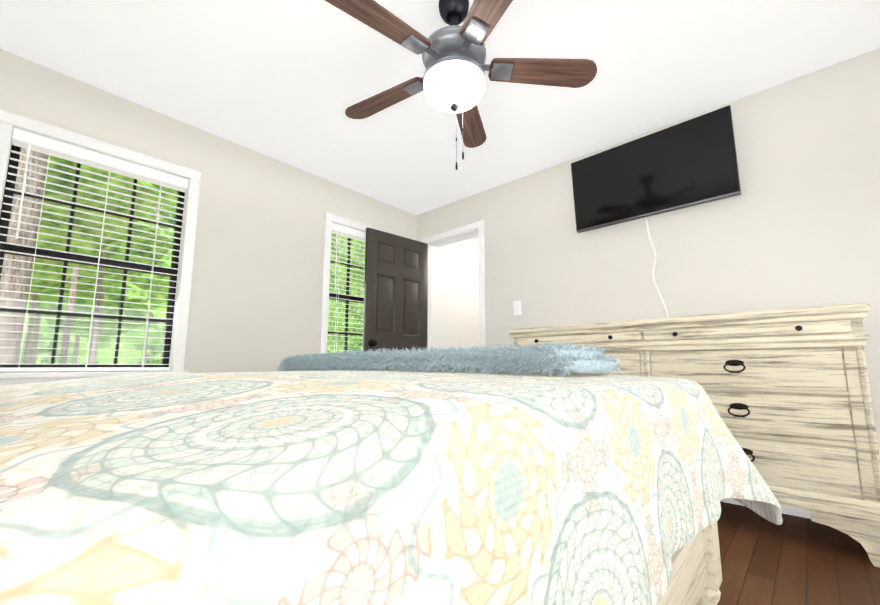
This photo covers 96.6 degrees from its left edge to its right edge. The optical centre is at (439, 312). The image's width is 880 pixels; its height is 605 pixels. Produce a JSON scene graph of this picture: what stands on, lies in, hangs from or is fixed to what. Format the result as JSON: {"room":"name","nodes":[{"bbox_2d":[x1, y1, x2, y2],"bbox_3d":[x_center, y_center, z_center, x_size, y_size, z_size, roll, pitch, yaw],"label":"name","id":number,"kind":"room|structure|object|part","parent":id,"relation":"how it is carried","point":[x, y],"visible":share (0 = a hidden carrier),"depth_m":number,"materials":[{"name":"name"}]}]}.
{"room":"bedroom","nodes":[
{"label":"bedroom","id":0,"kind":"room"},
{"bbox_2d":[0,49,479,372],"bbox_3d":[-1.149,-0.079,3.418,0.150,2.640,5.120,-7,-11,43],"label":"wall","id":1,"kind":"structure","parent":0,"point":[255,303],"depth_m":2.99,"materials":[{"name":"beige paint"}]},
{"bbox_2d":[0,109,200,385],"bbox_3d":[-2.090,-0.291,2.396,0.208,1.523,1.025,-7,-11,43],"label":"window","id":2,"kind":"structure","parent":1,"relation":"in","point":[59,313],"depth_m":2.43,"materials":[{"name":"white wood"}]},
{"bbox_2d":[0,128,188,371],"bbox_3d":[-2.083,-0.316,2.394,0.070,1.334,0.841,-7,-11,43],"label":"window blinds","id":3,"kind":"object","parent":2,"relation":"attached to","point":[29,141],"visible":0.92,"depth_m":2.37,"materials":[{"name":"white plastic"}]},
{"bbox_2d":[319,212,384,353],"bbox_3d":[-0.842,-0.112,3.709,0.208,1.523,0.725,-7,-11,43],"label":"window","id":4,"kind":"structure","parent":1,"relation":"in","point":[330,218],"depth_m":3.58,"materials":[{"name":"white wood"}]},
{"bbox_3d":[-0.882,-0.130,3.750,0.049,1.340,0.545,-7,-11,43],"label":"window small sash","id":5,"kind":"part","parent":4,"relation":"part of","materials":[{"name":"clear glass"}]},
{"bbox_2d":[327,223,365,352],"bbox_3d":[-0.836,-0.137,3.707,0.070,1.334,0.541,-7,-11,43],"label":"window blinds","id":6,"kind":"object","parent":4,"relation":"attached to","point":[345,231],"visible":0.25,"depth_m":3.68,"materials":[{"name":"white plastic"}]},
{"bbox_2d":[0,0,879,239],"bbox_3d":[0.450,-1.509,2.163,4.450,0.391,5.220,-7,-11,43],"label":"ceiling","id":7,"kind":"structure","parent":0,"point":[289,82],"depth_m":2.22,"materials":[{"name":"white paint"}]},
{"bbox_2d":[325,0,596,169],"bbox_3d":[0.025,-1.024,1.765,1.262,0.835,1.250,-7,-11,43],"label":"fan","id":8,"kind":"object","parent":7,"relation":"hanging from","point":[454,55],"visible":1,"depth_m":1.73,"materials":[{"name":"brown wood"}]},
{"bbox_3d":[0.065,-0.989,1.771,0.280,0.098,0.280,-7,-11,43],"label":"glass","id":9,"kind":"part","parent":8,"relation":"part of","materials":[{"name":"white glass"}]},
{"bbox_2d":[416,48,879,455],"bbox_3d":[1.351,-0.159,2.834,4.300,2.640,0.150,-7,-11,43],"label":"wall","id":10,"kind":"structure","parent":0,"point":[795,223],"depth_m":2.36,"materials":[{"name":"beige paint"}]},
{"bbox_2d":[363,227,427,369],"bbox_3d":[-0.409,0.255,3.791,0.755,2.054,0.171,7,-11,-42],"label":"door","id":11,"kind":"structure","parent":10,"relation":"in","point":[395,317],"depth_m":3.81,"materials":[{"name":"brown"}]},
{"bbox_2d":[422,220,485,369],"bbox_3d":[0.167,0.235,3.903,0.828,2.148,0.189,-7,-11,43],"label":"door frame","id":12,"kind":"structure","parent":10,"relation":"attached to","point":[459,234],"depth_m":4.08,"materials":[{"name":"white wood"}]},
{"bbox_2d":[514,301,520,314],"bbox_3d":[0.663,-0.039,3.359,0.072,0.118,0.012,-7,-11,43],"label":"light switch","id":13,"kind":"object","parent":10,"relation":"attached to","point":[517,307],"visible":1,"depth_m":3.36,"materials":[{"name":"white plastic"}]},
{"bbox_2d":[571,105,740,232],"bbox_3d":[1.412,-0.926,2.692,1.000,0.544,0.120,-7,-11,43],"label":"tv","id":14,"kind":"object","parent":10,"relation":"attached to","point":[690,162],"visible":0.98,"depth_m":2.60,"materials":[{"name":"black plastic"}]},
{"bbox_2d":[645,217,667,317],"bbox_3d":[1.466,0.036,2.570,0.130,1.422,0.033,-7,-11,43],"label":"cord","id":15,"kind":"object","parent":10,"relation":"attached to","point":[654,267],"visible":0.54,"depth_m":2.64,"materials":[{"name":"white plastic"}]},
{"bbox_2d":[720,498,810,518],"bbox_3d":[1.572,1.060,2.343,3.179,0.092,0.017,-7,-11,43],"label":"baseboard","id":16,"kind":"structure","parent":10,"relation":"attached to","point":[796,512],"depth_m":2.06,"materials":[{"name":"white wood"}]},
{"bbox_2d":[717,501,879,604],"bbox_3d":[0.450,1.094,1.808,4.450,0.120,5.220,-7,-11,43],"label":"floor","id":17,"kind":"structure","parent":0,"point":[793,560],"depth_m":1.55,"materials":[{"name":"brown wood"}]},
{"bbox_2d":[0,341,782,604],"bbox_3d":[-0.630,0.211,1.219,2.399,1.470,2.376,-7,-11,43],"label":"bed","id":18,"kind":"object","parent":17,"relation":"on","point":[485,475],"visible":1,"depth_m":0.38,"materials":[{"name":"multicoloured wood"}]},
{"bbox_2d":[268,341,629,403],"bbox_3d":[-0.203,0.337,1.929,2.037,0.331,0.530,-7,-11,43],"label":"throw","id":19,"kind":"object","parent":18,"relation":"on","point":[570,362],"depth_m":1.40,"materials":[{"name":"fabric"}]},
{"bbox_2d":[509,303,879,566],"bbox_3d":[1.290,0.577,2.311,1.759,1.040,0.498,-7,-11,43],"label":"dresser","id":20,"kind":"object","parent":17,"relation":"on","point":[788,392],"visible":0.48,"depth_m":1.78,"materials":[{"name":"beige wood"}]},
{"label":"outside","id":21,"kind":"structure","parent":0,"visible":0},
{"bbox_2d":[0,147,177,363],"bbox_3d":[-15.728,-5.039,11.425,25.056,16.727,27.742,-7,-11,43],"label":"trees","id":22,"kind":"object","parent":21,"point":[14,356],"depth_m":7.59,"materials":[{"name":"green plant"}]},
{"bbox_2d":[18,204,364,363],"bbox_3d":[-14.979,-11.091,12.807,29.000,33.000,80.000,-7,-11,43],"label":"trees","id":23,"kind":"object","parent":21,"point":[49,338],"depth_m":27.52,"materials":[{"name":"green plant"}]}
]}

